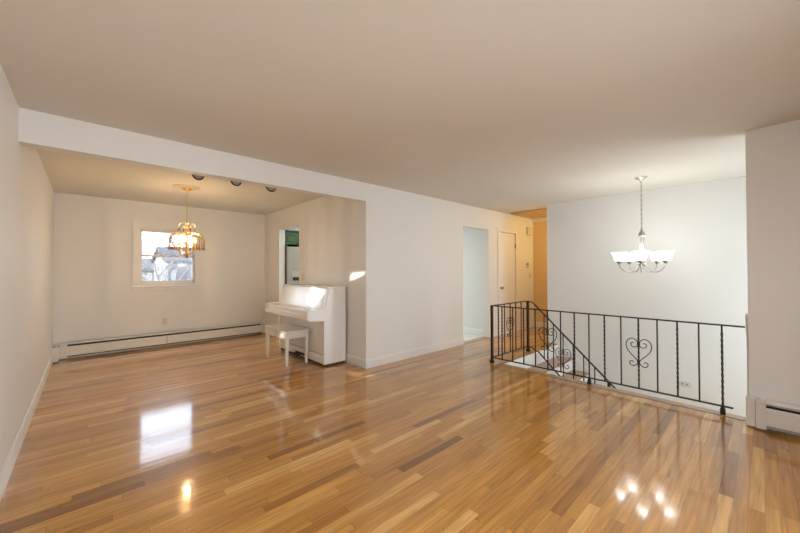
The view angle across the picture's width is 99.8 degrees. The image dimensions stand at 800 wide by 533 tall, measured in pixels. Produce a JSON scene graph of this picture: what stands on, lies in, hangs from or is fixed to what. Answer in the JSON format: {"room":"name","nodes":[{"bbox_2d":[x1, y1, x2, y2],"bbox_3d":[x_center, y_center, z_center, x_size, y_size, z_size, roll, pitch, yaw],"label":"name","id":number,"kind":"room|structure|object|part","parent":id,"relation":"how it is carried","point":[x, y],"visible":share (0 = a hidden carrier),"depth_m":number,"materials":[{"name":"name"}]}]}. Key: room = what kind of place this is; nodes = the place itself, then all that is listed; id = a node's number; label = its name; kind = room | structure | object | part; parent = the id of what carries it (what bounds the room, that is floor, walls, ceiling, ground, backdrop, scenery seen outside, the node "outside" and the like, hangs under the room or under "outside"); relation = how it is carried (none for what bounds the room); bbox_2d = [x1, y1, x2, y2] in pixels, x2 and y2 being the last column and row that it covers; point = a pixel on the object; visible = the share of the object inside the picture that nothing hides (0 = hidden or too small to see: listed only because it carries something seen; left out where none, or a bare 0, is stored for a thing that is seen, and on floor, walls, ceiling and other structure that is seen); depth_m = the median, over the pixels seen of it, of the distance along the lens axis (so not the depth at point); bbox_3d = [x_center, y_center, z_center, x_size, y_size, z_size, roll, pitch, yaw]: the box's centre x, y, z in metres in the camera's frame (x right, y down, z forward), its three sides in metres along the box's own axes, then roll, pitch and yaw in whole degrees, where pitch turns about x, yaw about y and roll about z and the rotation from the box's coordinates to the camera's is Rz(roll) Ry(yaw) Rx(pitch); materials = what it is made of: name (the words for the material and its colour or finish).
{"room":"living room","nodes":[
{"label":"living room","id":0,"kind":"room"},
{"bbox_2d":[0,63,53,472],"bbox_3d":[-2.245,0.116,1.814,0.100,2.490,8.516,0,-1,-43],"label":"wall","id":1,"kind":"structure","parent":0,"point":[26,190],"depth_m":2.48,"materials":[{"name":"paint"}]},
{"bbox_2d":[0,355,52,501],"bbox_3d":[-2.104,1.250,1.736,0.014,0.118,8.035,0,-1,-43],"label":"baseboard","id":2,"kind":"structure","parent":1,"relation":"attached to","point":[7,469],"depth_m":2.47,"materials":[{"name":"paint"}]},
{"bbox_2d":[53,192,298,357],"bbox_3d":[-2.782,0.155,7.070,6.261,2.440,0.120,0,-1,-43],"label":"wall","id":3,"kind":"structure","parent":0,"point":[94,298],"depth_m":5.52,"materials":[{"name":"paint"}]},
{"bbox_2d":[51,322,265,361],"bbox_3d":[-3.820,1.240,5.817,3.047,0.226,0.281,0,-1,-43],"label":"baseboard heater","id":4,"kind":"object","parent":3,"relation":"attached to","point":[59,351],"visible":0.97,"depth_m":5.59,"materials":[{"name":"metal"}]},
{"bbox_2d":[162,317,167,324],"bbox_3d":[-4.043,0.939,5.798,0.072,0.117,0.009,0,-1,-43],"label":"wall outlet","id":5,"kind":"object","parent":3,"relation":"attached to","point":[164,320],"visible":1,"depth_m":5.79,"materials":[{"name":"plastic"}]},
{"bbox_2d":[131,220,200,290],"bbox_3d":[-4.045,-0.175,5.862,1.000,1.150,0.160,0,-1,-43],"label":"window","id":6,"kind":"structure","parent":3,"relation":"in","point":[138,227],"depth_m":5.74,"materials":[{"name":"paint"}]},
{"bbox_3d":[-4.013,0.361,5.822,1.000,0.075,0.070,0,-1,-43],"label":"sill","id":7,"kind":"part","parent":6,"relation":"part of","materials":[{"name":"paint"}]},
{"bbox_3d":[-4.060,-0.160,5.885,0.820,0.970,0.105,0,-1,-43],"label":"frame","id":8,"kind":"part","parent":6,"relation":"part of","materials":[{"name":"paint"}]},
{"bbox_3d":[-4.071,-0.390,5.909,0.775,0.450,0.030,0,-1,-43],"label":"sash","id":9,"kind":"part","parent":6,"relation":"part of","materials":[{"name":"paint"}]},
{"bbox_3d":[-4.046,0.047,5.878,0.775,0.485,0.030,0,-1,-43],"label":"sash","id":10,"kind":"part","parent":6,"relation":"part of","materials":[{"name":"paint"}]},
{"bbox_2d":[18,107,533,358],"bbox_3d":[0.131,0.122,5.064,7.803,2.440,0.140,0,-1,-43],"label":"wall","id":11,"kind":"structure","parent":0,"point":[412,243],"depth_m":4.72,"materials":[{"name":"paint"}]},
{"bbox_2d":[365,338,463,368],"bbox_3d":[0.327,1.284,5.124,2.115,0.118,0.014,0,-1,-43],"label":"baseboard","id":12,"kind":"structure","parent":11,"relation":"attached to","point":[372,362],"depth_m":4.96,"materials":[{"name":"paint"}]},
{"bbox_2d":[497,228,517,335],"bbox_3d":[2.205,0.300,6.876,0.780,2.115,0.100,0,-1,-43],"label":"door","id":13,"kind":"structure","parent":11,"relation":"in","point":[507,269],"depth_m":6.88,"materials":[{"name":"paint"}]},
{"bbox_3d":[2.183,0.331,6.899,0.636,2.027,0.036,0,-1,-43],"label":"panel","id":14,"kind":"part","parent":13,"relation":"part of","materials":[{"name":"paint"}]},
{"bbox_2d":[518,321,533,330],"bbox_3d":[2.771,1.304,7.391,0.752,0.118,0.014,0,-1,-43],"label":"baseboard","id":15,"kind":"structure","parent":11,"relation":"attached to","point":[531,324],"depth_m":7.37,"materials":[{"name":"paint"}]},
{"bbox_2d":[526,227,532,234],"bbox_3d":[2.877,-0.785,7.492,0.200,0.173,0.054,0,-1,-43],"label":"door chime","id":16,"kind":"object","parent":11,"relation":"attached to","point":[529,230],"visible":1,"depth_m":7.44,"materials":[{"name":"white plastic"}]},
{"bbox_2d":[265,196,360,357],"bbox_3d":[-1.620,0.136,5.787,0.120,2.440,3.342,0,-1,-43],"label":"wall","id":17,"kind":"structure","parent":0,"point":[329,228],"depth_m":5.25,"materials":[{"name":"paint"}]},
{"bbox_2d":[345,353,365,367],"bbox_3d":[-1.099,1.288,5.117,0.014,0.118,1.916,0,-1,-43],"label":"baseboard","id":18,"kind":"structure","parent":17,"relation":"attached to","point":[352,359],"depth_m":4.57,"materials":[{"name":"paint"}]},
{"bbox_2d":[0,0,799,218],"bbox_3d":[0.648,-1.131,4.517,8.003,0.050,8.516,0,-1,-43],"label":"ceiling","id":19,"kind":"structure","parent":0,"point":[504,106],"depth_m":2.11,"materials":[{"name":"paint"}]},
{"bbox_2d":[173,184,200,190],"bbox_3d":[-2.939,-1.084,4.655,0.336,0.018,0.336,0,-1,-43],"label":"ceiling medallion","id":20,"kind":"object","parent":19,"relation":"attached to","point":[178,186],"visible":0.84,"depth_m":4.60,"materials":[{"name":"beige paint"}]},
{"bbox_2d":[168,188,204,257],"bbox_3d":[-2.938,-0.594,4.650,0.446,0.962,0.442,0,-1,-43],"label":"crystal chandelier","id":21,"kind":"object","parent":20,"relation":"hanging from","point":[187,244],"visible":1,"depth_m":4.62,"materials":[{"name":"gold metal"}]},
{"bbox_3d":[-2.937,-0.379,4.647,0.068,0.460,0.068,0,-1,-43],"label":"stem","id":22,"kind":"part","parent":21,"relation":"part of","materials":[{"name":"gold metal"}]},
{"bbox_2d":[191,174,204,179],"bbox_3d":[-2.406,-1.101,4.032,0.180,0.137,0.180,0,-1,-43],"label":"ceiling spotlight","id":23,"kind":"object","parent":19,"relation":"attached to","point":[197,177],"visible":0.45,"depth_m":4.02,"materials":[{"name":"black metal"}]},
{"bbox_2d":[231,181,240,185],"bbox_3d":[-2.092,-1.099,4.316,0.180,0.137,0.180,0,-1,-43],"label":"ceiling spotlight","id":24,"kind":"object","parent":19,"relation":"attached to","point":[234,183],"visible":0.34,"depth_m":4.31,"materials":[{"name":"black metal"}]},
{"bbox_2d":[266,187,276,191],"bbox_3d":[-1.768,-1.096,4.638,0.180,0.137,0.180,0,-1,-43],"label":"ceiling spotlight","id":25,"kind":"object","parent":19,"relation":"attached to","point":[270,189],"visible":0.4,"depth_m":4.63,"materials":[{"name":"black metal"}]},
{"bbox_2d":[511,208,546,217],"bbox_3d":[2.837,-1.075,6.836,0.915,0.020,0.780,0,-1,-43],"label":"attic hatch","id":26,"kind":"object","parent":19,"relation":"attached to","point":[537,213],"visible":0.53,"depth_m":6.84,"materials":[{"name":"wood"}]},
{"bbox_2d":[611,176,674,272],"bbox_3d":[3.022,-0.521,4.199,0.646,1.191,0.647,0,-1,-43],"label":"chandelier","id":27,"kind":"object","parent":19,"relation":"hanging from","point":[640,256],"visible":1,"depth_m":4.21,"materials":[{"name":"silver metal"}]},
{"bbox_3d":[2.795,-0.123,4.297,0.186,0.112,0.186,0,-1,-43],"label":"lamp shade","id":28,"kind":"part","parent":27,"relation":"part of","materials":[{"name":"white glass"}]},
{"bbox_3d":[3.036,-0.122,4.455,0.186,0.112,0.186,0,-1,-43],"label":"lamp shade","id":29,"kind":"part","parent":27,"relation":"part of","materials":[{"name":"white glass"}]},
{"bbox_3d":[2.871,-0.126,4.019,0.186,0.112,0.186,0,-1,-43],"label":"lamp shade","id":30,"kind":"part","parent":27,"relation":"part of","materials":[{"name":"white glass"}]},
{"bbox_3d":[3.022,-0.771,4.218,0.017,0.620,0.017,0,-1,2],"label":"chain","id":31,"kind":"part","parent":27,"relation":"part of","materials":[{"name":"silver metal"}]},
{"bbox_3d":[3.261,-0.124,4.275,0.186,0.112,0.186,0,-1,-43],"label":"lamp shade","id":32,"kind":"part","parent":27,"relation":"part of","materials":[{"name":"white glass"}]},
{"bbox_3d":[3.159,-0.127,4.006,0.186,0.112,0.186,0,-1,-43],"label":"lamp shade","id":33,"kind":"part","parent":27,"relation":"part of","materials":[{"name":"white glass"}]},
{"bbox_2d":[0,327,799,532],"bbox_3d":[0.655,1.356,4.487,8.003,0.056,8.516,0,-1,-43],"label":"floor","id":34,"kind":"structure","parent":0,"point":[216,435],"depth_m":2.37,"materials":[{"name":"brown wood"}]},
{"bbox_2d":[265,323,309,366],"bbox_3d":[-1.643,1.111,4.871,0.354,0.468,0.724,0,-1,-43],"label":"piano bench","id":35,"kind":"object","parent":34,"relation":"on","point":[287,331],"visible":1,"depth_m":4.71,"materials":[{"name":"beige paint"}]},
{"bbox_3d":[-1.970,1.125,5.014,0.045,0.447,0.045,0,-1,-43],"label":"leg","id":36,"kind":"part","parent":35,"relation":"part of","materials":[{"name":"beige paint"}]},
{"bbox_3d":[-1.525,1.118,4.534,0.045,0.447,0.045,0,-1,-43],"label":"leg","id":37,"kind":"part","parent":35,"relation":"part of","materials":[{"name":"beige paint"}]},
{"bbox_3d":[-1.644,0.888,4.874,0.354,0.021,0.724,0,-1,-43],"label":"seat","id":38,"kind":"part","parent":35,"relation":"part of","materials":[{"name":"beige paint"}]},
{"bbox_3d":[-1.316,1.119,4.728,0.045,0.447,0.045,0,-1,-43],"label":"leg","id":39,"kind":"part","parent":35,"relation":"part of","materials":[{"name":"beige paint"}]},
{"bbox_2d":[285,230,298,283],"bbox_3d":[-2.155,0.333,7.063,0.828,2.069,0.733,0,-1,-43],"label":"tall cabinet","id":40,"kind":"object","parent":34,"relation":"on","point":[291,237],"visible":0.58,"depth_m":6.61,"materials":[{"name":"green wood"}]},
{"bbox_3d":[-2.138,-0.556,6.646,0.250,0.232,0.019,0,-1,-43],"label":"door","id":41,"kind":"part","parent":40,"relation":"part of","materials":[{"name":"green wood"}]},
{"bbox_3d":[-2.129,-0.552,6.634,0.161,0.124,0.004,0,-1,-43],"label":"raised panel","id":42,"kind":"part","parent":40,"relation":"part of","materials":[{"name":"green wood"}]},
{"bbox_2d":[287,246,298,283],"bbox_3d":[-2.136,0.485,7.036,0.755,1.755,0.729,0,-1,-43],"label":"refrigerator","id":43,"kind":"object","parent":34,"relation":"on","point":[292,252],"visible":0.15,"depth_m":6.63,"materials":[{"name":"metal"}]},
{"bbox_2d":[265,284,345,365],"bbox_3d":[-1.453,0.815,5.031,0.587,1.063,1.410,0,-1,-43],"label":"upright piano","id":44,"kind":"object","parent":34,"relation":"on","point":[321,309],"visible":0.93,"depth_m":4.67,"materials":[{"name":"white paint"}]},
{"bbox_3d":[-1.473,0.969,5.010,0.023,0.445,1.350,0,-1,-43],"label":"panel","id":45,"kind":"part","parent":44,"relation":"part of","materials":[{"name":"white paint"}]},
{"bbox_3d":[-1.476,1.257,5.004,0.032,0.116,1.350,0,-1,-43],"label":"rail","id":46,"kind":"part","parent":44,"relation":"part of","materials":[{"name":"white paint"}]},
{"bbox_3d":[-1.471,0.442,5.020,0.100,0.277,1.398,0,-1,-43],"label":"music panel","id":47,"kind":"part","parent":44,"relation":"part of","materials":[{"name":"white paint"}]},
{"bbox_3d":[-1.342,0.294,5.142,0.280,0.018,1.402,0,-1,-43],"label":"lid","id":48,"kind":"part","parent":44,"relation":"part of","materials":[{"name":"white paint"}]},
{"bbox_3d":[-0.896,0.802,4.607,0.340,1.015,0.030,0,-1,-43],"label":"panel","id":49,"kind":"part","parent":44,"relation":"part of","materials":[{"name":"white paint"}]},
{"bbox_2d":[464,337,488,343],"bbox_3d":[1.358,1.349,6.163,0.810,0.006,0.132,0,-1,-43],"label":"threshold","id":50,"kind":"object","parent":34,"relation":"on","point":[480,338],"visible":0.76,"depth_m":6.13,"materials":[{"name":"brown wood"}]},
{"bbox_2d":[745,120,799,435],"bbox_3d":[3.409,0.080,2.336,0.120,2.440,1.390,0,-1,-43],"label":"wall pier","id":51,"kind":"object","parent":34,"relation":"on","point":[772,152],"visible":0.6,"depth_m":2.69,"materials":[{"name":"paint"}]},
{"bbox_2d":[745,313,748,394],"bbox_3d":[2.942,0.789,2.853,0.088,0.774,0.018,0,-1,-43],"label":"trim","id":52,"kind":"structure","parent":51,"relation":"attached to","point":[746,314],"depth_m":2.82,"materials":[{"name":"paint"}]},
{"bbox_2d":[746,395,799,433],"bbox_3d":[3.323,1.174,2.266,0.088,0.231,1.388,0,-1,-43],"label":"baseboard heater","id":53,"kind":"object","parent":51,"relation":"attached to","point":[761,412],"visible":1,"depth_m":2.66,"materials":[{"name":"metal"}]},
{"bbox_3d":[3.387,1.174,2.252,0.011,0.210,1.280,0,-1,-43],"label":"plate","id":54,"kind":"part","parent":53,"relation":"part of","materials":[{"name":"white metal"}]},
{"bbox_2d":[463,227,483,329],"bbox_3d":[0.573,0.154,7.821,0.120,2.440,3.342,0,-1,-43],"label":"wall","id":55,"kind":"structure","parent":0,"point":[473,315],"depth_m":6.76,"materials":[{"name":"paint"}]},
{"bbox_2d":[463,327,483,335],"bbox_3d":[0.527,1.315,7.761,0.014,0.118,3.342,0,-1,-43],"label":"baseboard","id":56,"kind":"structure","parent":55,"relation":"attached to","point":[465,329],"depth_m":6.74,"materials":[{"name":"paint"}]},
{"bbox_2d":[489,330,497,337],"bbox_3d":[1.808,1.296,6.498,0.305,0.118,0.014,0,-1,-43],"label":"baseboard","id":57,"kind":"structure","parent":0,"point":[495,331],"depth_m":6.51,"materials":[{"name":"paint"}]},
{"bbox_2d":[533,221,547,322],"bbox_3d":[4.413,0.149,6.258,0.100,2.490,4.174,0,-1,-43],"label":"wall","id":58,"kind":"structure","parent":0,"point":[539,228],"depth_m":7.55,"materials":[{"name":"beige paint"}]},
{"bbox_2d":[533,218,546,221],"bbox_3d":[3.553,-1.049,7.100,0.027,0.067,1.553,0,-1,-43],"label":"trim","id":59,"kind":"structure","parent":58,"relation":"attached to","point":[539,219],"depth_m":7.54,"materials":[{"name":"paint"}]},
{"bbox_2d":[534,321,546,327],"bbox_3d":[4.415,1.284,6.161,0.014,0.118,4.054,0,-1,-43],"label":"baseboard","id":60,"kind":"structure","parent":58,"relation":"attached to","point":[538,324],"depth_m":7.53,"materials":[{"name":"paint"}]},
{"bbox_2d":[547,176,747,416],"bbox_3d":[3.988,0.700,4.580,0.120,3.630,3.905,0,-1,-43],"label":"wall","id":61,"kind":"structure","parent":0,"point":[704,280],"depth_m":4.80,"materials":[{"name":"paint"}]},
{"bbox_2d":[501,343,745,420],"bbox_3d":[2.810,1.324,4.361,1.898,0.004,2.380,0,-1,-43],"label":"trim","id":62,"kind":"structure","parent":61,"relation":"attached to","point":[526,354],"depth_m":3.54,"materials":[{"name":"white wood"}]},
{"bbox_2d":[679,380,690,387],"bbox_3d":[3.879,1.603,4.592,0.012,0.072,0.127,0,-1,-43],"label":"wall outlet","id":63,"kind":"object","parent":61,"relation":"attached to","point":[681,383],"visible":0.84,"depth_m":4.59,"materials":[{"name":"plastic"}]},
{"bbox_3d":[3.763,2.477,3.387,1.813,0.050,2.500,0,-1,-43],"label":"floor","id":64,"kind":"structure","parent":0,"visible":0},
{"bbox_2d":[505,336,605,385],"bbox_3d":[2.525,1.842,4.731,1.805,1.258,1.660,0,-1,-43],"label":"staircase","id":65,"kind":"structure","parent":64,"relation":"on","point":[529,359],"depth_m":5.38,"materials":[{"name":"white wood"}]},
{"bbox_2d":[490,301,744,414],"bbox_3d":[2.475,1.401,4.126,1.052,1.745,2.492,0,-1,-43],"label":"iron railing","id":66,"kind":"object","parent":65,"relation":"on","point":[609,383],"visible":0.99,"depth_m":3.89,"materials":[{"name":"black metal"}]},
{"bbox_3d":[1.280,0.940,4.684,0.052,0.789,0.052,0,-1,-43],"label":"post","id":67,"kind":"part","parent":66,"relation":"part of","materials":[{"name":"black metal"}]},
{"bbox_3d":[1.831,1.452,4.823,1.004,0.394,0.560,0,-1,-43],"label":"stair rail","id":68,"kind":"part","parent":66,"relation":"part of","materials":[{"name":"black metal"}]},
{"bbox_3d":[2.026,0.946,5.336,0.058,0.789,0.058,0,-1,-43],"label":"post","id":69,"kind":"part","parent":66,"relation":"part of","materials":[{"name":"black metal"}]},
{"bbox_3d":[2.071,1.089,4.569,1.006,1.108,1.272,0,-1,-43],"label":"handrail","id":70,"kind":"part","parent":66,"relation":"part of","materials":[{"name":"black metal"}]},
{"bbox_3d":[2.091,1.248,3.806,0.026,0.012,2.383,0,-1,-43],"label":"rail","id":71,"kind":"part","parent":66,"relation":"part of","materials":[{"name":"black metal"}]},
{"bbox_3d":[2.112,0.532,3.790,0.030,0.013,2.475,0,-1,-43],"label":"rail","id":72,"kind":"part","parent":66,"relation":"part of","materials":[{"name":"black metal"}]},
{"label":"outside","id":73,"kind":"structure","parent":0,"visible":0},
{"bbox_3d":[-26.158,3.550,42.866,100.000,0.150,81.500,0,-1,-43],"label":"ground","id":74,"kind":"structure","parent":73,"visible":0},
{"bbox_2d":[142,258,153,280],"bbox_3d":[-23.517,1.289,25.909,8.220,3.950,6.700,0,-1,-43],"label":"house","id":75,"kind":"structure","parent":74,"relation":"on","point":[150,276],"depth_m":25.87,"materials":[{"name":"grey"}]},
{"bbox_2d":[142,233,191,280],"bbox_3d":[-10.296,0.126,13.445,4.505,5.901,4.839,0,-1,4],"label":"bare tree","id":76,"kind":"object","parent":74,"relation":"on","point":[162,236],"visible":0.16,"depth_m":13.96,"materials":[{"name":"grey plant"}]},
{"bbox_2d":[142,257,191,280],"bbox_3d":[-12.921,0.599,16.338,4.657,5.040,3.788,0,-1,-10],"label":"bare tree","id":77,"kind":"object","parent":74,"relation":"on","point":[148,267],"visible":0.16,"depth_m":17.03,"materials":[{"name":"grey plant"}]},
{"bbox_2d":[150,246,191,280],"bbox_3d":[-13.118,0.955,25.672,8.900,4.550,6.200,0,-1,-43],"label":"house","id":78,"kind":"structure","parent":74,"relation":"on","point":[180,267],"depth_m":21.44,"materials":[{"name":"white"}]}
]}

